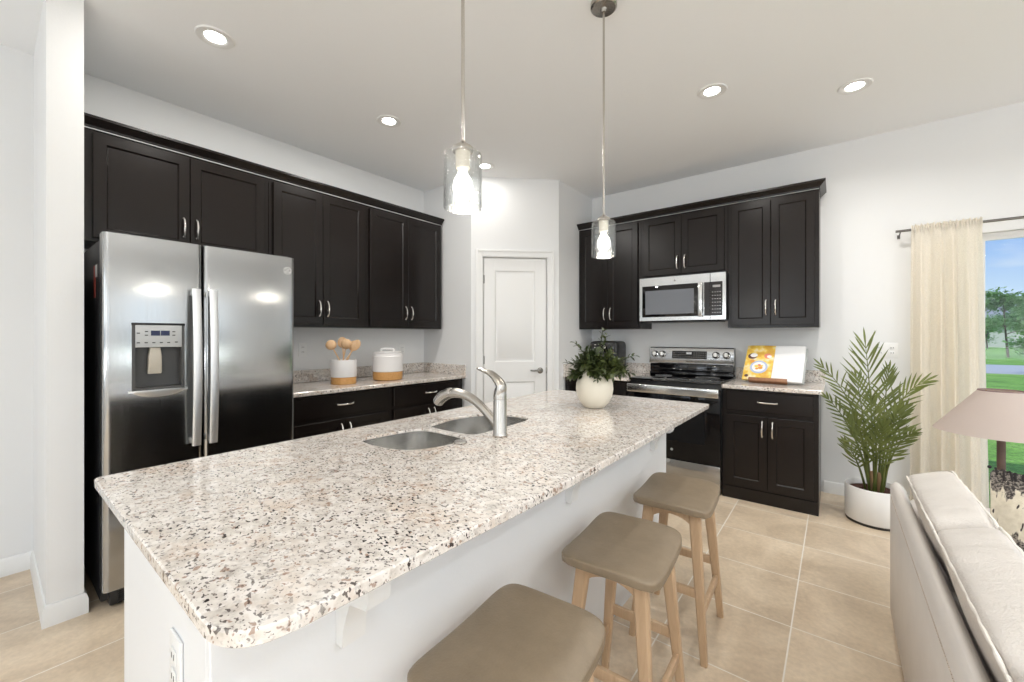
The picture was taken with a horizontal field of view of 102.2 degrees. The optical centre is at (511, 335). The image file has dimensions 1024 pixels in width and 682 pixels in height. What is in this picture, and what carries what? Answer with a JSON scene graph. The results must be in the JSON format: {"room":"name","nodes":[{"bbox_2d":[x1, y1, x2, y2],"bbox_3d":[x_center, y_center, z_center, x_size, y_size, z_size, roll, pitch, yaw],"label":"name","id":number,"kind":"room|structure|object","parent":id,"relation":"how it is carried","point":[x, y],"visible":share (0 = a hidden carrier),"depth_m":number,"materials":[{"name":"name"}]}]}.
{"room":"kitchen","nodes":[
{"label":"kitchen","id":0,"kind":"room"},
{"bbox_2d":[34,0,83,604],"bbox_3d":[-2.364,-0.138,2.146,0.775,2.895,0.119,0,0,38],"label":"wall partition","id":1,"kind":"structure","parent":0,"point":[59,46],"depth_m":1.92,"materials":[{"name":"white paint"}]},
{"bbox_2d":[0,44,423,558],"bbox_3d":[-2.844,-0.138,2.284,0.150,2.895,8.900,0,0,38],"label":"wall","id":2,"kind":"structure","parent":0,"point":[105,99],"depth_m":2.33,"materials":[{"name":"white paint"}]},
{"bbox_2d":[0,550,88,629],"bbox_3d":[-3.720,1.262,0.405,0.789,0.096,4.561,0,0,38],"label":"baseboard","id":3,"kind":"structure","parent":2,"relation":"attached to","point":[58,612],"depth_m":1.94,"materials":[{"name":"white paint"}]},
{"bbox_2d":[84,127,267,253],"bbox_3d":[-2.182,-0.839,2.709,0.367,0.627,0.985,0,0,38],"label":"upper cabinet","id":4,"kind":"object","parent":2,"relation":"attached to","point":[131,187],"visible":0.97,"depth_m":2.56,"materials":[{"name":"brown paint"}]},
{"bbox_2d":[84,112,443,224],"bbox_3d":[-1.541,-1.182,3.268,0.042,0.058,2.659,0,0,38],"label":"crown molding","id":5,"kind":"structure","parent":4,"relation":"attached to","point":[96,122],"depth_m":2.82,"materials":[{"name":"brown paint"}]},
{"bbox_2d":[298,343,306,356],"bbox_3d":[-1.778,0.120,3.514,0.008,0.116,0.070,0,0,38],"label":"outlet","id":6,"kind":"object","parent":2,"relation":"attached to","point":[302,347],"visible":1,"depth_m":3.51,"materials":[{"name":"white plastic"}]},
{"bbox_2d":[268,178,365,327],"bbox_3d":[-1.631,-0.610,3.411,0.367,1.084,0.795,0,0,38],"label":"upper cabinet","id":7,"kind":"object","parent":2,"relation":"attached to","point":[324,234],"visible":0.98,"depth_m":3.30,"materials":[{"name":"brown paint"}]},
{"bbox_2d":[362,205,440,328],"bbox_3d":[-1.114,-0.610,4.071,0.367,1.084,0.878,0,0,38],"label":"upper cabinet","id":8,"kind":"object","parent":2,"relation":"attached to","point":[403,253],"visible":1,"depth_m":3.93,"materials":[{"name":"brown paint"}]},
{"bbox_2d":[399,344,404,354],"bbox_3d":[-1.146,0.145,4.320,0.008,0.116,0.070,0,0,38],"label":"outlet","id":9,"kind":"object","parent":2,"relation":"attached to","point":[401,346],"visible":0.9,"depth_m":4.32,"materials":[{"name":"white plastic"}]},
{"bbox_2d":[0,490,904,681],"bbox_3d":[0.430,1.370,-0.308,8.600,0.120,8.960,0,0,38],"label":"floor","id":10,"kind":"structure","parent":0,"point":[806,597],"depth_m":1.92,"materials":[{"name":"tile"}]},
{"bbox_2d":[84,231,293,605],"bbox_3d":[-1.943,0.407,2.502,0.938,1.806,0.865,0,0,38],"label":"refrigerator","id":11,"kind":"object","parent":10,"relation":"on","point":[189,348],"visible":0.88,"depth_m":2.15,"materials":[{"name":"silver metal"}]},
{"bbox_2d":[294,387,388,438],"bbox_3d":[-1.494,0.869,3.323,0.643,0.882,0.825,0,0,38],"label":"base cabinet","id":12,"kind":"object","parent":10,"relation":"on","point":[314,415],"visible":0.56,"depth_m":3.11,"materials":[{"name":"brown paint"}]},
{"bbox_2d":[294,362,465,397],"bbox_3d":[-1.248,0.360,3.674,0.644,0.132,1.726,0,0,38],"label":"countertop","id":13,"kind":"structure","parent":12,"relation":"on","point":[315,381],"depth_m":3.65,"materials":[{"name":"stone"}]},
{"bbox_2d":[330,359,356,384],"bbox_3d":[-1.388,0.297,3.411,0.200,0.197,0.200,0,0,38],"label":"utensil crock","id":14,"kind":"object","parent":13,"relation":"on","point":[342,372],"visible":0.98,"depth_m":3.33,"materials":[{"name":"white ceramic"}]},
{"bbox_2d":[325,340,339,359],"bbox_3d":[-1.442,0.182,3.418,0.185,0.292,0.049,0,0,-7],"label":"wooden spoon","id":15,"kind":"object","parent":14,"relation":"in","point":[331,344],"visible":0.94,"depth_m":3.40,"materials":[{"name":"brown wood"}]},
{"bbox_2d":[338,337,345,354],"bbox_3d":[-1.411,0.168,3.440,0.070,0.314,0.032,0,0,-1],"label":"wooden spoon","id":16,"kind":"object","parent":14,"relation":"in","point":[340,339],"visible":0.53,"depth_m":3.43,"materials":[{"name":"brown wood"}]},
{"bbox_2d":[341,339,351,359],"bbox_3d":[-1.363,0.177,3.387,0.097,0.298,0.044,0,0,-28],"label":"wooden spoon","id":17,"kind":"object","parent":14,"relation":"in","point":[346,343],"visible":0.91,"depth_m":3.38,"materials":[{"name":"brown wood"}]},
{"bbox_2d":[346,340,360,359],"bbox_3d":[-1.337,0.181,3.371,0.203,0.296,0.018,0,0,-4],"label":"wooden spatula","id":18,"kind":"object","parent":14,"relation":"in","point":[355,345],"visible":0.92,"depth_m":3.37,"materials":[{"name":"brown wood"}]},
{"bbox_2d":[372,348,402,380],"bbox_3d":[-1.120,0.252,3.728,0.264,0.287,0.264,0,0,38],"label":"canister","id":19,"kind":"object","parent":13,"relation":"on","point":[386,365],"visible":1,"depth_m":3.62,"materials":[{"name":"white ceramic"}]},
{"bbox_2d":[124,429,673,681],"bbox_3d":[-0.025,0.866,1.787,0.849,0.888,2.324,0,0,38],"label":"kitchen island","id":20,"kind":"object","parent":10,"relation":"on","point":[379,635],"visible":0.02,"depth_m":1.02,"materials":[{"name":"white paint"}]},
{"bbox_2d":[170,627,182,681],"bbox_3d":[-0.642,0.630,0.788,0.070,0.116,0.008,0,0,38],"label":"outlet","id":21,"kind":"object","parent":20,"relation":"attached to","point":[176,645],"visible":1,"depth_m":0.78,"materials":[{"name":"white plastic"}]},
{"bbox_2d":[171,645,175,667],"bbox_3d":[-0.644,0.610,0.787,0.032,0.028,0.003,0,0,38],"label":"socket","id":22,"kind":"object","parent":21,"relation":"attached to","point":[173,647],"depth_m":0.79,"materials":[{"name":"grey plastic"}]},
{"bbox_2d":[171,666,175,681],"bbox_3d":[-0.644,0.650,0.787,0.032,0.028,0.003,0,0,38],"label":"socket","id":23,"kind":"object","parent":21,"relation":"attached to","point":[173,669],"depth_m":0.79,"materials":[{"name":"grey plastic"}]},
{"bbox_2d":[94,389,708,648],"bbox_3d":[-0.009,0.408,1.776,1.052,0.025,2.411,0,0,38],"label":"island countertop","id":24,"kind":"structure","parent":20,"relation":"on","point":[258,545],"depth_m":1.00,"materials":[{"name":"stone"}]},
{"bbox_2d":[362,416,525,449],"bbox_3d":[-0.237,0.492,1.770,0.335,0.174,0.754,0,0,38],"label":"sink","id":25,"kind":"object","parent":24,"relation":"in","point":[415,440],"visible":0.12,"depth_m":1.75,"materials":[{"name":"silver metal"}]},
{"bbox_2d":[454,439,466,444],"bbox_3d":[-0.190,0.391,1.523,0.050,0.008,0.050,0,0,38],"label":"cover","id":26,"kind":"object","parent":24,"relation":"on","point":[459,441],"visible":1,"depth_m":1.51,"materials":[{"name":"silver metal"}]},
{"bbox_2d":[433,367,507,437],"bbox_3d":[-0.184,0.263,1.737,0.410,0.266,0.060,0,0,38],"label":"faucet","id":27,"kind":"object","parent":24,"relation":"on","point":[497,418],"visible":1,"depth_m":1.63,"materials":[{"name":"silver metal"}]},
{"bbox_2d":[576,372,612,408],"bbox_3d":[0.456,0.294,2.287,0.203,0.204,0.203,0,0,38],"label":"vase","id":28,"kind":"object","parent":24,"relation":"on","point":[591,394],"visible":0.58,"depth_m":2.21,"materials":[{"name":"beige ceramic"}]},
{"bbox_2d":[563,328,638,382],"bbox_3d":[0.470,0.111,2.293,0.375,0.311,0.369,0,0,43],"label":"bouquet","id":29,"kind":"object","parent":28,"relation":"in","point":[592,362],"visible":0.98,"depth_m":2.23,"materials":[{"name":"green plant"}]},
{"bbox_2d":[389,378,461,420],"bbox_3d":[-0.973,0.869,3.988,0.643,0.882,0.862,0,0,38],"label":"base cabinet","id":30,"kind":"object","parent":10,"relation":"on","point":[411,400],"visible":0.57,"depth_m":3.71,"materials":[{"name":"brown paint"}]},
{"bbox_2d":[407,584,605,681],"bbox_3d":[0.004,1.001,0.928,0.325,0.617,0.416,0,0,36],"label":"counter stool","id":31,"kind":"object","parent":10,"relation":"on","point":[520,633],"visible":1,"depth_m":0.94,"materials":[{"name":"brown wood"}]},
{"bbox_2d":[565,377,630,395],"bbox_3d":[0.993,0.869,4.301,0.702,0.882,0.643,0,0,38],"label":"base cabinet","id":32,"kind":"object","parent":10,"relation":"on","point":[619,387],"visible":0.03,"depth_m":3.94,"materials":[{"name":"brown paint"}]},
{"bbox_2d":[563,362,650,380],"bbox_3d":[1.008,0.360,4.318,0.706,0.132,0.644,0,0,38],"label":"countertop","id":33,"kind":"structure","parent":32,"relation":"on","point":[639,368],"depth_m":4.37,"materials":[{"name":"stone"}]},
{"bbox_2d":[590,341,625,367],"bbox_3d":[1.018,0.225,4.438,0.320,0.336,0.325,0,0,38],"label":"air fryer","id":34,"kind":"object","parent":33,"relation":"on","point":[619,347],"visible":0.34,"depth_m":4.33,"materials":[{"name":"black plastic"}]},
{"bbox_2d":[562,512,684,681],"bbox_3d":[0.380,1.001,1.401,0.325,0.617,0.416,0,0,36],"label":"counter stool","id":35,"kind":"object","parent":10,"relation":"on","point":[640,555],"visible":0.98,"depth_m":1.35,"materials":[{"name":"brown wood"}]},
{"bbox_2d":[629,472,723,667],"bbox_3d":[0.750,1.001,1.873,0.325,0.617,0.416,0,0,36],"label":"counter stool","id":36,"kind":"object","parent":10,"relation":"on","point":[691,499],"visible":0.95,"depth_m":1.79,"materials":[{"name":"beige wood"}]},
{"bbox_2d":[627,347,735,494],"bbox_3d":[1.568,0.713,3.825,0.775,1.194,0.706,0,0,38],"label":"range","id":37,"kind":"object","parent":10,"relation":"on","point":[686,374],"visible":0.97,"depth_m":3.57,"materials":[{"name":"black"}]},
{"bbox_2d":[629,373,733,384],"bbox_3d":[1.562,0.396,3.817,0.775,0.016,0.560,0,0,38],"label":"cooktop","id":38,"kind":"object","parent":37,"relation":"in","point":[657,378],"depth_m":3.74,"materials":[{"name":"black glass"}]},
{"bbox_2d":[722,388,820,516],"bbox_3d":[2.139,0.869,3.403,0.635,0.882,0.643,0,0,38],"label":"base cabinet","id":39,"kind":"object","parent":10,"relation":"on","point":[771,441],"visible":1,"depth_m":3.17,"materials":[{"name":"brown paint"}]},
{"bbox_2d":[722,367,825,394],"bbox_3d":[2.164,0.360,3.412,0.664,0.132,0.644,0,0,38],"label":"countertop","id":40,"kind":"structure","parent":39,"relation":"on","point":[815,384],"depth_m":3.28,"materials":[{"name":"stone"}]},
{"bbox_2d":[744,348,807,384],"bbox_3d":[2.210,0.250,3.466,0.439,0.289,0.332,0,0,38],"label":"book stand","id":41,"kind":"object","parent":40,"relation":"on","point":[750,379],"visible":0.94,"depth_m":3.36,"materials":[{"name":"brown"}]},
{"bbox_2d":[742,345,806,383],"bbox_3d":[2.188,0.233,3.461,0.425,0.294,0.223,0,0,44],"label":"cookbook","id":42,"kind":"object","parent":41,"relation":"on","point":[762,361],"visible":1,"depth_m":3.44,"materials":[{"name":"white paper"}]},
{"bbox_2d":[813,327,938,531],"bbox_3d":[2.501,0.623,2.919,0.649,1.375,0.375,0,0,24],"label":"potted palm","id":43,"kind":"object","parent":10,"relation":"on","point":[867,500],"visible":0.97,"depth_m":2.87,"materials":[{"name":"green plant"}]},
{"bbox_2d":[845,478,906,528],"bbox_3d":[2.558,1.176,2.918,0.330,0.234,0.330,0,0,38],"label":"pot","id":44,"kind":"object","parent":43,"relation":"attached to","point":[867,505],"depth_m":2.84,"materials":[{"name":"white ceramic"}]},
{"bbox_2d":[890,470,1023,681],"bbox_3d":[1.397,0.911,0.681,0.977,0.797,2.310,0,0,38],"label":"sofa","id":45,"kind":"object","parent":10,"relation":"on","point":[957,576],"visible":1,"depth_m":1.09,"materials":[{"name":"white fabric"}]},
{"bbox_2d":[909,471,996,589],"bbox_3d":[1.522,0.703,1.382,0.246,0.381,0.588,0,0,38],"label":"cushion","id":46,"kind":"object","parent":45,"relation":"on","point":[942,500],"depth_m":1.32,"materials":[{"name":"beige fabric"}]},
{"bbox_2d":[938,528,1023,681],"bbox_3d":[1.138,0.703,0.893,0.246,0.381,0.648,0,0,38],"label":"cushion","id":47,"kind":"object","parent":45,"relation":"on","point":[985,566],"depth_m":0.90,"materials":[{"name":"beige fabric"}]},
{"bbox_2d":[987,465,1023,551],"bbox_3d":[1.903,0.697,1.365,0.479,0.434,0.188,0,0,38],"label":"throw pillow","id":48,"kind":"object","parent":45,"relation":"on","point":[1006,487],"visible":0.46,"depth_m":1.47,"materials":[{"name":"beige fabric"}]},
{"bbox_2d":[1015,677,1023,681],"bbox_3d":[0.744,0.703,0.390,0.246,0.381,0.622,0,0,38],"label":"cushion","id":49,"kind":"object","parent":45,"relation":"on","point":[1020,679],"depth_m":0.67,"materials":[{"name":"beige fabric"}]},
{"bbox_3d":[2.139,1.080,1.808,0.300,0.460,0.300,0,0,38],"label":"side table","id":50,"kind":"object","parent":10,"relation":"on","visible":0},
{"bbox_2d":[932,388,1023,470],"bbox_3d":[2.139,0.544,1.808,0.424,0.610,0.424,0,0,38],"label":"table lamp","id":51,"kind":"object","parent":50,"relation":"on","point":[987,413],"visible":0.7,"depth_m":1.76,"materials":[{"name":"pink fabric"}]},
{"bbox_2d":[424,176,591,406],"bbox_3d":[0.007,-0.138,4.451,1.913,2.895,0.586,0,0,-7],"label":"wall","id":52,"kind":"structure","parent":0,"point":[516,213],"depth_m":4.21,"materials":[{"name":"white paint"}]},
{"bbox_2d":[294,362,423,382],"bbox_3d":[-1.494,0.345,3.866,0.020,0.102,1.726,0,0,38],"label":"backsplash","id":53,"kind":"structure","parent":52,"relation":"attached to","point":[300,376],"depth_m":3.67,"materials":[{"name":"stone"}]},
{"bbox_2d":[424,362,465,374],"bbox_3d":[-0.714,0.345,4.339,0.623,0.102,0.020,0,0,38],"label":"backsplash","id":54,"kind":"structure","parent":52,"relation":"attached to","point":[458,369],"depth_m":4.31,"materials":[{"name":"stone"}]},
{"bbox_2d":[483,258,546,402],"bbox_3d":[0.027,0.258,4.172,0.668,2.080,0.100,0,0,-7],"label":"door","id":55,"kind":"structure","parent":52,"relation":"in","point":[514,289],"depth_m":4.19,"materials":[{"name":"white paint"}]},
{"bbox_2d":[476,249,553,401],"bbox_3d":[0.029,0.225,4.203,0.794,2.170,0.119,0,0,-7],"label":"trim","id":56,"kind":"structure","parent":52,"relation":"attached to","point":[480,253],"depth_m":4.16,"materials":[{"name":"white paint"}]},
{"bbox_2d":[563,364,576,373],"bbox_3d":[0.732,0.345,4.521,0.020,0.102,0.623,0,0,38],"label":"backsplash","id":57,"kind":"structure","parent":52,"relation":"attached to","point":[565,368],"depth_m":4.29,"materials":[{"name":"stone"}]},
{"bbox_2d":[0,0,1023,198],"bbox_3d":[0.442,-1.645,-0.292,8.600,0.120,9.000,0,0,38],"label":"ceiling","id":58,"kind":"structure","parent":0,"point":[314,76],"depth_m":2.49,"materials":[{"name":"white paint"}]},
{"bbox_2d":[194,25,234,48],"bbox_3d":[-1.576,-1.581,2.195,0.178,0.008,0.178,0,0,38],"label":"recessed light","id":59,"kind":"object","parent":58,"relation":"in","point":[213,36],"visible":1,"depth_m":2.19,"materials":[{"name":"white paint"}]},
{"bbox_2d":[376,115,400,127],"bbox_3d":[-0.908,-1.581,3.054,0.178,0.008,0.178,0,0,38],"label":"recessed light","id":60,"kind":"object","parent":58,"relation":"in","point":[390,121],"visible":1,"depth_m":3.05,"materials":[{"name":"white"}]},
{"bbox_2d":[444,0,481,213],"bbox_3d":[-0.146,-0.980,1.227,0.124,1.208,0.124,0,0,38],"label":"pendant light","id":61,"kind":"object","parent":58,"relation":"hanging from","point":[462,185],"visible":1,"depth_m":1.22,"materials":[{"name":"silver metal"}]},
{"bbox_2d":[455,149,469,170],"bbox_3d":[-0.146,-0.518,1.227,0.044,0.051,0.044,0,0,38],"label":"socket","id":62,"kind":"object","parent":61,"relation":"attached to","point":[462,155],"depth_m":1.21,"materials":[{"name":"beige plastic"}]},
{"bbox_2d":[475,162,493,169],"bbox_3d":[-0.253,-1.581,3.864,0.178,0.008,0.178,0,0,38],"label":"recessed light","id":63,"kind":"object","parent":58,"relation":"in","point":[485,165],"visible":0.92,"depth_m":3.86,"materials":[{"name":"white"}]},
{"bbox_2d":[591,0,616,257],"bbox_3d":[0.437,-0.980,1.971,0.124,1.208,0.124,0,0,38],"label":"pendant light","id":64,"kind":"object","parent":58,"relation":"hanging from","point":[599,8],"visible":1,"depth_m":1.97,"materials":[{"name":"silver metal"}]},
{"bbox_2d":[599,220,607,232],"bbox_3d":[0.437,-0.518,1.971,0.044,0.051,0.044,0,0,38],"label":"socket","id":65,"kind":"object","parent":64,"relation":"attached to","point":[603,224],"depth_m":1.95,"materials":[{"name":"beige plastic"}]},
{"bbox_2d":[697,83,726,98],"bbox_3d":[1.296,-1.581,2.679,0.178,0.008,0.178,0,0,38],"label":"recessed light","id":66,"kind":"object","parent":58,"relation":"in","point":[713,90],"visible":1,"depth_m":2.67,"materials":[{"name":"white"}]},
{"bbox_2d":[837,77,873,94],"bbox_3d":[2.178,-1.581,2.626,0.178,0.008,0.178,0,0,38],"label":"recessed light","id":67,"kind":"object","parent":58,"relation":"in","point":[857,85],"visible":1,"depth_m":2.62,"materials":[{"name":"white"}]},
{"bbox_2d":[592,102,1023,494],"bbox_3d":[3.200,-0.138,3.105,8.350,2.895,0.150,0,0,38],"label":"wall","id":68,"kind":"structure","parent":0,"point":[971,165],"depth_m":3.31,"materials":[{"name":"white paint"}]},
{"bbox_2d":[579,220,651,329],"bbox_3d":[1.089,-0.610,4.431,0.693,1.084,0.367,0,0,38],"label":"upper cabinet","id":69,"kind":"object","parent":68,"relation":"attached to","point":[608,285],"visible":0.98,"depth_m":4.29,"materials":[{"name":"brown paint"}]},
{"bbox_2d":[626,362,650,372],"bbox_3d":[1.200,0.345,4.563,0.706,0.102,0.020,0,0,38],"label":"backsplash","id":70,"kind":"structure","parent":68,"relation":"attached to","point":[637,367],"depth_m":4.42,"materials":[{"name":"stone"}]},
{"bbox_2d":[641,205,727,278],"bbox_3d":[1.669,-0.855,3.976,0.780,0.594,0.367,0,0,38],"label":"upper cabinet","id":71,"kind":"object","parent":68,"relation":"attached to","point":[691,242],"visible":1,"depth_m":3.84,"materials":[{"name":"brown paint"}]},
{"bbox_2d":[639,272,727,322],"bbox_3d":[1.654,-0.340,3.945,0.764,0.428,0.429,0,0,38],"label":"microwave","id":72,"kind":"object","parent":71,"relation":"attached to","point":[693,298],"visible":0.99,"depth_m":3.78,"materials":[{"name":"silver metal"}]},
{"bbox_2d":[728,189,819,327],"bbox_3d":[2.231,-0.610,3.536,0.644,1.084,0.367,0,0,38],"label":"upper cabinet","id":73,"kind":"object","parent":68,"relation":"attached to","point":[774,242],"visible":1,"depth_m":3.40,"materials":[{"name":"brown paint"}]},
{"bbox_2d":[577,178,826,229],"bbox_3d":[1.667,-1.182,3.980,2.160,0.058,0.363,0,0,38],"label":"crown molding","id":74,"kind":"structure","parent":73,"relation":"attached to","point":[818,183],"depth_m":3.63,"materials":[{"name":"brown paint"}]},
{"bbox_2d":[736,367,825,382],"bbox_3d":[2.356,0.345,3.657,0.664,0.102,0.020,0,0,38],"label":"backsplash","id":75,"kind":"structure","parent":68,"relation":"attached to","point":[810,375],"depth_m":3.50,"materials":[{"name":"stone"}]},
{"bbox_2d":[824,480,909,499],"bbox_3d":[2.943,1.262,3.202,0.845,0.096,0.014,0,0,38],"label":"baseboard","id":76,"kind":"structure","parent":68,"relation":"attached to","point":[830,487],"depth_m":3.41,"materials":[{"name":"white paint"}]},
{"bbox_2d":[874,343,897,357],"bbox_3d":[2.917,0.115,3.225,0.140,0.116,0.008,0,0,38],"label":"outlet","id":77,"kind":"object","parent":68,"relation":"attached to","point":[892,348],"visible":0.84,"depth_m":3.21,"materials":[{"name":"white plastic"}]},
{"bbox_2d":[895,216,1023,238],"bbox_3d":[3.956,-0.768,2.347,2.625,0.052,0.109,0,0,38],"label":"curtain rod","id":78,"kind":"object","parent":68,"relation":"attached to","point":[1017,217],"visible":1,"depth_m":2.81,"materials":[{"name":"grey metal"}]},
{"bbox_2d":[910,217,988,507],"bbox_3d":[3.114,0.233,2.951,0.399,2.114,0.062,0,0,38],"label":"curtain","id":79,"kind":"object","parent":78,"relation":"hanging from","point":[947,319],"visible":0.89,"depth_m":2.96,"materials":[{"name":"fabric"}]},
{"bbox_2d":[983,230,1023,316],"bbox_3d":[4.058,0.292,2.452,1.835,2.035,0.070,0,0,38],"label":"window","id":80,"kind":"structure","parent":68,"relation":"in","point":[1020,233],"depth_m":2.92,"materials":[{"name":"white plastic"}]},
{"label":"outside","id":81,"kind":"structure","parent":0,"visible":0},
{"bbox_2d":[985,347,1023,507],"bbox_3d":[39.487,1.520,31.844,110.000,0.180,89.840,0,0,38],"label":"lawn","id":82,"kind":"structure","parent":81,"point":[1014,452],"depth_m":11.85,"materials":[{"name":"green plant"}]},
{"bbox_2d":[985,313,1013,348],"bbox_3d":[50.463,-0.580,44.186,4.692,4.030,4.317,0,0,-15],"label":"tree","id":83,"kind":"object","parent":82,"relation":"on","point":[986,337],"visible":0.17,"depth_m":43.77,"materials":[{"name":"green plant"}]},
{"bbox_2d":[985,286,1023,357],"bbox_3d":[32.505,-0.904,27.153,3.707,4.678,3.495,0,0,38],"label":"tree","id":84,"kind":"object","parent":82,"relation":"on","point":[1003,300],"visible":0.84,"depth_m":27.03,"materials":[{"name":"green plant"}]},
{"bbox_2d":[985,307,1023,347],"bbox_3d":[62.660,-1.130,52.702,29.200,5.120,11.200,0,0,38],"label":"house","id":85,"kind":"structure","parent":82,"relation":"on","point":[998,343],"depth_m":49.66,"materials":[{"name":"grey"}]},
{"bbox_2d":[990,291,1023,334],"bbox_3d":[47.665,-1.678,38.099,4.853,6.218,4.793,0,0,38],"label":"tree","id":86,"kind":"object","parent":82,"relation":"on","point":[1010,325],"visible":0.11,"depth_m":38.70,"materials":[{"name":"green plant"}]},
{"bbox_2d":[1002,303,1023,355],"bbox_3d":[19.074,-0.002,14.889,1.920,2.871,2.382,0,0,18],"label":"tree","id":87,"kind":"object","parent":82,"relation":"on","point":[1021,340],"visible":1,"depth_m":15.35,"materials":[{"name":"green plant"}]},
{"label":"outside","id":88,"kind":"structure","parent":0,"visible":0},
{"bbox_2d":[986,364,1023,374],"bbox_3d":[25.555,1.421,14.074,110.000,0.013,7.000,0,0,38],"label":"road","id":89,"kind":"structure","parent":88,"point":[991,369],"depth_m":17.26,"materials":[{"name":"grey asphalt"}]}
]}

